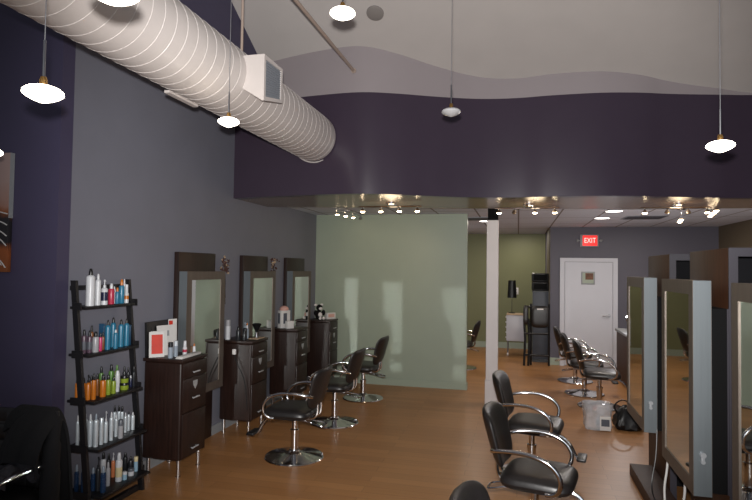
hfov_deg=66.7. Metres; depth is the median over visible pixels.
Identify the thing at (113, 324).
spray can
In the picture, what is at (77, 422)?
spray can
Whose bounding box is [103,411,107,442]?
pump bottle
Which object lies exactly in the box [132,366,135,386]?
bottle
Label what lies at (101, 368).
bottle
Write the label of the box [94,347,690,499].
floor
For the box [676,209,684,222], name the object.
track light
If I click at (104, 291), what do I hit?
pump bottle
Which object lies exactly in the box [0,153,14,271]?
painting
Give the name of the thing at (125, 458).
bottle
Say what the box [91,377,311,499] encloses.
baseboard
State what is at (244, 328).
pump bottle
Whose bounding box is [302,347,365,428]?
chair
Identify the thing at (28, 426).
jacket
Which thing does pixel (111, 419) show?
spray can
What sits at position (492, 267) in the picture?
column
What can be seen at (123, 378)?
jar
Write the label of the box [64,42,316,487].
wall
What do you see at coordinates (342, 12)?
pendant lamp
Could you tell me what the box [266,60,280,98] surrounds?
grille
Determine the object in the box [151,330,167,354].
brochure
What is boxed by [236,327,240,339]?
bottle
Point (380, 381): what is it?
baseboard
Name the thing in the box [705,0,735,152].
pendant lamp
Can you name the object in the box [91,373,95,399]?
bottle
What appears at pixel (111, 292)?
bottle
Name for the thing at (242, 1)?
hanger
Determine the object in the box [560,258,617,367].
door
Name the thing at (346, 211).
track light
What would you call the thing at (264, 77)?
supply vent
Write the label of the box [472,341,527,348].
baseboard
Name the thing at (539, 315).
folded chair
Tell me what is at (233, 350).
cable
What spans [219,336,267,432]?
base cabinet
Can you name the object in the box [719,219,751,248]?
wall
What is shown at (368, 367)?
chair
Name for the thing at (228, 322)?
spray can
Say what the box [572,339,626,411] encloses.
chair
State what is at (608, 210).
recessed light
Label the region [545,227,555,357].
wall
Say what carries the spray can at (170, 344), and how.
on the base cabinet at (174, 389)
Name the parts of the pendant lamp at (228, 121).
lamp shade, stem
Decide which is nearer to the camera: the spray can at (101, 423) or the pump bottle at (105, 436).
the spray can at (101, 423)
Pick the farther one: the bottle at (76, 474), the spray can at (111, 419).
the spray can at (111, 419)
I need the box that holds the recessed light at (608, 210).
[605,210,623,211]
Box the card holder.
[325,312,335,318]
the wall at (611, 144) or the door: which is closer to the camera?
the wall at (611, 144)
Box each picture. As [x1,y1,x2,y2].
[283,313,286,323]
[585,273,592,279]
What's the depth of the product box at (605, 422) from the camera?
6.61 m
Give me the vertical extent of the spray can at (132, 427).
0.142 m
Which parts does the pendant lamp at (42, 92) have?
lamp shade, stem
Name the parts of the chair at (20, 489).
seat, armrest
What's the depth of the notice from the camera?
11.10 m
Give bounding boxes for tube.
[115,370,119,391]
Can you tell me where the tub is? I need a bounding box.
[280,306,288,310]
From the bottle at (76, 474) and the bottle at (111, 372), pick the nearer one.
the bottle at (76, 474)
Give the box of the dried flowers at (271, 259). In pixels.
[270,258,279,270]
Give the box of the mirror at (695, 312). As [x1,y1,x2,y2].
[662,279,729,497]
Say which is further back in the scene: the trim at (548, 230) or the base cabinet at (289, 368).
the trim at (548, 230)
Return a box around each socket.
[39,76,47,84]
[717,134,722,139]
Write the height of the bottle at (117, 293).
0.130 m
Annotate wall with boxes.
[0,3,75,413]
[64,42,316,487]
[234,46,751,199]
[315,214,467,382]
[467,234,544,342]
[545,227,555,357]
[556,227,718,367]
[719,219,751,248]
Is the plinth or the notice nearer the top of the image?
the notice
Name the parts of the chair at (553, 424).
backrest, armrest, seat, armrest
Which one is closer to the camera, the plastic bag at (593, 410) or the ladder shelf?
the ladder shelf
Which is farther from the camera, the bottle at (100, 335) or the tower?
the tower
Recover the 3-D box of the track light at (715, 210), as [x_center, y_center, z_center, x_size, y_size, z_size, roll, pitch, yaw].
[4.188,-0.511,7.096,0.130,0.144,0.850,0,-2,25]
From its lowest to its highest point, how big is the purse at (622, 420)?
0.344 m
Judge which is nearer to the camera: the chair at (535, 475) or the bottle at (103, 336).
the chair at (535, 475)
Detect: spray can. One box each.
[75,416,78,444]
[85,269,94,305]
[87,414,92,446]
[93,414,98,446]
[95,274,100,304]
[99,417,103,444]
[105,320,110,349]
[109,412,113,440]
[110,317,115,346]
[113,330,117,348]
[114,414,117,436]
[118,319,123,346]
[118,419,122,438]
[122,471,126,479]
[123,319,128,345]
[124,412,126,432]
[127,411,129,430]
[130,412,134,429]
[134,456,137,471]
[168,342,172,357]
[173,341,177,356]
[225,320,230,339]
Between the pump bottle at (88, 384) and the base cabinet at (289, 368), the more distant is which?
the base cabinet at (289, 368)
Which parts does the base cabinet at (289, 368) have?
door, drawer, drawer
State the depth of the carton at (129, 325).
4.74 m
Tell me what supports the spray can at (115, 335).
on the ladder shelf
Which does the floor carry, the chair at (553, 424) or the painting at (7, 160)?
the chair at (553, 424)
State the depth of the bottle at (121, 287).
4.67 m
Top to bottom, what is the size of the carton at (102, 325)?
0.197 m
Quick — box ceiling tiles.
[289,207,751,233]
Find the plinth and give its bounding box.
[630,463,675,499]
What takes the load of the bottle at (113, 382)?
on the ladder shelf
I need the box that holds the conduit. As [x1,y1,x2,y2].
[293,0,355,72]
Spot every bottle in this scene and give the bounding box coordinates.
[74,464,78,491]
[75,383,76,397]
[81,472,82,492]
[82,329,86,353]
[85,375,90,399]
[87,331,91,352]
[90,467,94,490]
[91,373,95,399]
[92,331,98,351]
[95,457,100,490]
[96,373,99,395]
[99,333,101,350]
[99,366,103,391]
[99,374,105,396]
[100,452,105,472]
[100,466,105,492]
[101,280,107,304]
[102,332,104,349]
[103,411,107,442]
[106,374,110,394]
[106,453,110,475]
[106,462,109,485]
[108,283,114,303]
[108,364,113,380]
[111,376,115,393]
[111,453,114,476]
[113,405,116,430]
[115,288,119,303]
[115,452,122,481]
[117,405,120,419]
[119,279,124,302]
[121,406,123,427]
[122,452,127,470]
[124,284,128,302]
[128,456,133,467]
[129,375,131,386]
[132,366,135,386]
[182,341,186,354]
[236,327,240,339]
[243,322,246,338]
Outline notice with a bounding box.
[581,272,594,284]
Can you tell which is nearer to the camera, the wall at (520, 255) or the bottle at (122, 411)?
the bottle at (122, 411)
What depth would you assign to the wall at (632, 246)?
11.00 m
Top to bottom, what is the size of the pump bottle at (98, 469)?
0.249 m
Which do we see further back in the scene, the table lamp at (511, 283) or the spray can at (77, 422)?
the table lamp at (511, 283)
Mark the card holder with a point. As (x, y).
(331, 315)
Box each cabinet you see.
[142,352,207,477]
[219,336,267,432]
[269,326,307,404]
[307,318,337,385]
[615,328,626,384]
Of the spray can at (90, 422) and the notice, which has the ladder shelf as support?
the spray can at (90, 422)
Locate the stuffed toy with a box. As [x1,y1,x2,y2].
[314,304,324,319]
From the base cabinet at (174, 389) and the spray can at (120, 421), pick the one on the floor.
the base cabinet at (174, 389)
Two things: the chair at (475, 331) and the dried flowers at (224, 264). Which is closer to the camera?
the dried flowers at (224, 264)
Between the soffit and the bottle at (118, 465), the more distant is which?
the soffit
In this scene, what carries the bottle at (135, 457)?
on the ladder shelf
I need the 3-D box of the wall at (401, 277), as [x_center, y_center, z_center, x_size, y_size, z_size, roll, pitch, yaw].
[0.214,0.790,9.189,2.480,2.720,0.120,0,-2,14]
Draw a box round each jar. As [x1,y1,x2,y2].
[120,375,128,382]
[120,382,128,389]
[128,467,133,475]
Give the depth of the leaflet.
5.30 m
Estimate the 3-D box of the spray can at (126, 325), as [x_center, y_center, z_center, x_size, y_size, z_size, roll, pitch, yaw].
[-2.059,0.677,4.712,0.041,0.222,0.041,0,-2,14]
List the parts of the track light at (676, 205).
rail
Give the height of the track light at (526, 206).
0.119 m
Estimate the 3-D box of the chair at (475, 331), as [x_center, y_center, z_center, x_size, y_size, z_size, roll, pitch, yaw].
[1.558,1.771,10.788,0.827,0.900,0.622,0,-2,14]
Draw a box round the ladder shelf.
[67,279,149,499]
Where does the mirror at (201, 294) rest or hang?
attached to the station at (199, 290)
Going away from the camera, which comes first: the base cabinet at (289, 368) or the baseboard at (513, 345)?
the base cabinet at (289, 368)
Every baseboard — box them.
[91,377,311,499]
[331,375,465,389]
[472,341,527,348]
[550,357,559,364]
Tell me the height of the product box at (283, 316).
0.235 m
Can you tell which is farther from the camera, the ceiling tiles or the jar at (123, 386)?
the ceiling tiles
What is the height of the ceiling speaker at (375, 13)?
0.095 m
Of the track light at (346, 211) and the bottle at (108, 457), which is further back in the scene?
the track light at (346, 211)
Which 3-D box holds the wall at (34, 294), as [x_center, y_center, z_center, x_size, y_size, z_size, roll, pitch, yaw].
[-4.592,-1.059,4.811,4.750,6.000,0.120,0,-2,14]
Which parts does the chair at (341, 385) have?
armrest, seat, armrest, pump lever, backrest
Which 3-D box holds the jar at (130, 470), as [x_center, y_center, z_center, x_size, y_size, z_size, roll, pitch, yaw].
[-1.961,1.776,4.571,0.048,0.055,0.048,0,-2,14]
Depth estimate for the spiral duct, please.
3.54 m
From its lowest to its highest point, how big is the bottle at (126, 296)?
0.152 m
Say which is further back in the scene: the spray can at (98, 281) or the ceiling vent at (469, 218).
the ceiling vent at (469, 218)
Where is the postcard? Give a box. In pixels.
[168,319,176,340]
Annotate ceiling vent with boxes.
[468,217,487,220]
[620,216,667,219]
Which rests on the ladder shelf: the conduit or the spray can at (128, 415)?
the spray can at (128, 415)
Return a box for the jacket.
[0,404,72,499]
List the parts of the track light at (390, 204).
rail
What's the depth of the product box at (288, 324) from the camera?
7.63 m
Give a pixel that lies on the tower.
(539, 298)
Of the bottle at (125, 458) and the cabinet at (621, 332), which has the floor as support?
the cabinet at (621, 332)
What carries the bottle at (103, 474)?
on the ladder shelf
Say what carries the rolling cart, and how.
on the floor
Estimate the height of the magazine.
0.225 m
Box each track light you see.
[335,210,361,219]
[359,202,420,212]
[495,204,558,213]
[640,203,711,213]
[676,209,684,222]
[708,206,718,216]
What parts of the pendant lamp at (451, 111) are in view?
lamp shade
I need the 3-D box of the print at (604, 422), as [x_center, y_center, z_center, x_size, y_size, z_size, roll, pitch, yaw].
[2.655,2.004,6.608,0.090,0.080,0.002,0,-2,14]
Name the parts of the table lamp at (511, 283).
lamp shade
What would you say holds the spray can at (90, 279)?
on the ladder shelf
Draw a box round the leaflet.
[157,324,175,352]
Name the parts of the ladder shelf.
post, rail, rail, post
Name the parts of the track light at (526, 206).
rail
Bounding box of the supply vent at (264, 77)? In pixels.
[243,54,282,102]
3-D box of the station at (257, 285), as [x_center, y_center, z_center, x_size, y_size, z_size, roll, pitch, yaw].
[-1.493,1.059,7.182,0.139,1.965,0.752,0,-2,14]
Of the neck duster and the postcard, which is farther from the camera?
the neck duster
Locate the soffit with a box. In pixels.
[239,195,751,208]
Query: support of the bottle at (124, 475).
on the ladder shelf
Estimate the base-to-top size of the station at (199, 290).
1.965 m
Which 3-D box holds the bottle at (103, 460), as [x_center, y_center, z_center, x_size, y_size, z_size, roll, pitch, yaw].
[-2.148,1.697,4.498,0.040,0.202,0.040,0,-2,14]
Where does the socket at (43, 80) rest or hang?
attached to the pendant lamp at (42, 92)
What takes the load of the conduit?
attached to the wall at (611, 144)
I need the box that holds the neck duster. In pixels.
[252,323,260,337]
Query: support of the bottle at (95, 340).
on the ladder shelf
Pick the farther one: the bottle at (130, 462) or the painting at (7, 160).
the bottle at (130, 462)
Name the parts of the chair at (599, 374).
backrest, pump lever, armrest, armrest, seat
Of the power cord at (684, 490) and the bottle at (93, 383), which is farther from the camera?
the bottle at (93, 383)
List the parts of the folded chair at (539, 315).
frame leg, frame leg, frame leg, frame leg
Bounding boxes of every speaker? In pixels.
[366,5,383,20]
[532,273,548,281]
[532,282,548,290]
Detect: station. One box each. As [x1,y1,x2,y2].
[173,252,224,438]
[238,255,275,378]
[283,258,310,352]
[731,283,751,499]
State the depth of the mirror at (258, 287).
7.15 m
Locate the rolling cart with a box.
[505,313,523,355]
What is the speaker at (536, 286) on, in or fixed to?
on the tower
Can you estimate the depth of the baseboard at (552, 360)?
11.24 m
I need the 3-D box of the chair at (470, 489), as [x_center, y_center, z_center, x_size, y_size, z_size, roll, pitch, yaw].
[0.703,1.485,2.297,0.827,0.900,0.622,0,-2,25]
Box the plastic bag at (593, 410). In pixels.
[581,400,613,430]
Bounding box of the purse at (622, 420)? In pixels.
[612,399,641,430]
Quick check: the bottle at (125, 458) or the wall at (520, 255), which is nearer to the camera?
the bottle at (125, 458)
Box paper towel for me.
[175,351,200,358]
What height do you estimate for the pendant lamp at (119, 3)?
4.038 m
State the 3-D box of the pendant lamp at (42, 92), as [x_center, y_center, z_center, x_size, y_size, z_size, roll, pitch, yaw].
[-1.194,-2.542,2.159,0.139,4.008,0.139,0,-2,14]
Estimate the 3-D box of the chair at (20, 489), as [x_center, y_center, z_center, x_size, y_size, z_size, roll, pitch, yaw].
[-2.253,1.459,3.320,0.506,0.935,0.579,0,-2,11]
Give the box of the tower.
[532,290,548,362]
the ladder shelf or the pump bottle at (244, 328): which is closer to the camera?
the ladder shelf
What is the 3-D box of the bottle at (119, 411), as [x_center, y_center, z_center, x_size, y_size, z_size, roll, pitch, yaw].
[-2.114,1.374,4.696,0.031,0.191,0.031,0,-2,14]
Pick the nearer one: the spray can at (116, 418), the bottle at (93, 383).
the bottle at (93, 383)
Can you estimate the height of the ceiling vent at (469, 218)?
0.012 m
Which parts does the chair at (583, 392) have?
backrest, armrest, armrest, seat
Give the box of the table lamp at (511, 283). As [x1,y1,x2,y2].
[507,280,516,312]
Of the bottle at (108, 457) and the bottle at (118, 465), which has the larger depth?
the bottle at (108, 457)
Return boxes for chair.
[0,407,59,499]
[246,364,332,466]
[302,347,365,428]
[339,335,388,402]
[449,480,489,499]
[467,320,480,370]
[482,401,583,499]
[492,370,586,473]
[523,304,549,365]
[553,326,592,384]
[560,332,617,397]
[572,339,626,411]
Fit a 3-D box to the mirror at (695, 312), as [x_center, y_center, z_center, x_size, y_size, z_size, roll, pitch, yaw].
[2.051,0.821,3.699,0.200,1.255,0.798,0,-2,14]
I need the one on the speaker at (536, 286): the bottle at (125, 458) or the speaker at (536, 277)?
the speaker at (536, 277)
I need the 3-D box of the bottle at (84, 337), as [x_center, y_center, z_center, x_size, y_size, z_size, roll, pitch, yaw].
[-2.181,0.683,4.266,0.036,0.177,0.036,0,-2,14]
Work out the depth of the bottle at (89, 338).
4.29 m
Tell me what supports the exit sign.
attached to the wall at (632, 246)
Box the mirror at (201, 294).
[178,271,224,391]
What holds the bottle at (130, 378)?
on the ladder shelf
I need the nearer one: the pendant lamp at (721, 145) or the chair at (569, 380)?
the pendant lamp at (721, 145)
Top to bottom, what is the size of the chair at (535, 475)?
0.900 m
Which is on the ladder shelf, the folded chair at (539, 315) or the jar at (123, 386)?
the jar at (123, 386)
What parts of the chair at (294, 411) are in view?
armrest, seat, armrest, pump lever, backrest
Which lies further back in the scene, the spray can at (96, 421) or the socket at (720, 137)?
the spray can at (96, 421)
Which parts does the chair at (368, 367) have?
armrest, seat, pump lever, backrest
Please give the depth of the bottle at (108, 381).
4.41 m
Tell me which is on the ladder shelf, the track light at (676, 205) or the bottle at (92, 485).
the bottle at (92, 485)
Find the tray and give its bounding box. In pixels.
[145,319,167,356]
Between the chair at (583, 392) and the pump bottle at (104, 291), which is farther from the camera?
the chair at (583, 392)
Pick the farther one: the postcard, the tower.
the tower
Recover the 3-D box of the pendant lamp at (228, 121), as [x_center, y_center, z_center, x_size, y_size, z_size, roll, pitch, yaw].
[-0.954,-2.214,3.812,0.139,2.810,0.139,0,-2,14]
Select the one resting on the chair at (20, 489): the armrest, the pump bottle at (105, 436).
the armrest
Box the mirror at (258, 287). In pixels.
[242,271,275,367]
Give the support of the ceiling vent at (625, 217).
attached to the ceiling tiles
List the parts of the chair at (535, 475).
pump lever, backrest, armrest, seat, armrest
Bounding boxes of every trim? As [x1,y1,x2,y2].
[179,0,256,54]
[547,228,549,303]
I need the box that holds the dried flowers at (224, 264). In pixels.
[220,256,229,306]
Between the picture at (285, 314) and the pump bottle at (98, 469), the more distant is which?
the picture at (285, 314)
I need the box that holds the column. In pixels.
[485,209,498,403]
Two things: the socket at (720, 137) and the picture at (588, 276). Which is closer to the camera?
the socket at (720, 137)
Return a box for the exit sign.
[576,235,601,246]
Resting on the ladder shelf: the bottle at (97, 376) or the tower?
the bottle at (97, 376)
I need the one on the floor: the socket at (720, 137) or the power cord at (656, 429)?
the power cord at (656, 429)
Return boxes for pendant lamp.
[21,0,64,102]
[100,0,138,6]
[218,0,238,126]
[330,0,354,20]
[441,45,460,116]
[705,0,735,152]
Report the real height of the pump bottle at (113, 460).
0.191 m
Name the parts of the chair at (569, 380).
backrest, armrest, seat, armrest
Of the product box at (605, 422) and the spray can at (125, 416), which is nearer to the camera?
the spray can at (125, 416)
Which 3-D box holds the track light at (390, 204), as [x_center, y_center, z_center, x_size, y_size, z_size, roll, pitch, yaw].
[0.165,-0.514,6.938,0.780,0.119,0.130,0,-2,14]
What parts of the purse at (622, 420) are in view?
handle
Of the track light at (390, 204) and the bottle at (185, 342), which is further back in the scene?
the track light at (390, 204)
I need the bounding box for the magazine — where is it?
[149,332,163,357]
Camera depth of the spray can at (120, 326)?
4.63 m
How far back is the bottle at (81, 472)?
4.19 m
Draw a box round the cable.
[232,349,246,409]
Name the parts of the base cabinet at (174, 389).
leg, leg, door, drawer, drawer, leg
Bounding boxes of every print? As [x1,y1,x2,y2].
[151,334,162,353]
[601,419,609,426]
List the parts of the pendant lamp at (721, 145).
stem, lamp shade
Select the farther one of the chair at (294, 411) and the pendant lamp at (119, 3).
the chair at (294, 411)
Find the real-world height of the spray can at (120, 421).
0.142 m
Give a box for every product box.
[278,310,289,327]
[285,321,293,328]
[600,417,610,430]
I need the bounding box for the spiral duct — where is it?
[0,0,335,162]
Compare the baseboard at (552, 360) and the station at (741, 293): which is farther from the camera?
the baseboard at (552, 360)
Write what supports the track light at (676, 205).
attached to the soffit
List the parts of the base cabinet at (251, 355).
leg, leg, door, drawer, drawer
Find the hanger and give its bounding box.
[240,0,243,50]
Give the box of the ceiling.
[232,0,751,92]
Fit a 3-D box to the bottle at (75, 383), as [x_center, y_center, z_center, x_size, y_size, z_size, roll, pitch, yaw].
[-2.221,1.030,4.243,0.029,0.164,0.029,0,-2,14]
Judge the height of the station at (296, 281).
1.965 m
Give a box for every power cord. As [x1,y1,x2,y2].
[651,429,657,499]
[663,461,668,499]
[683,484,685,499]
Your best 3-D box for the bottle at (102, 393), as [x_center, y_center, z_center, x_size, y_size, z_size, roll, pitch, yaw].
[-2.082,1.034,4.354,0.045,0.167,0.045,0,-2,14]
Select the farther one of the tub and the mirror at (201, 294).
the tub
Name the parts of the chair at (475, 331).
seat, backrest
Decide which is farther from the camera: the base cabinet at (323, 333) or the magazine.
the base cabinet at (323, 333)
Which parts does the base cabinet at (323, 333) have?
door, drawer, drawer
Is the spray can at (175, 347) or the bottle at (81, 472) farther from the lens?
the spray can at (175, 347)
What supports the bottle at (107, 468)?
on the ladder shelf
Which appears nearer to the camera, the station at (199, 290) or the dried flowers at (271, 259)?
the station at (199, 290)
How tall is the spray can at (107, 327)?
0.229 m

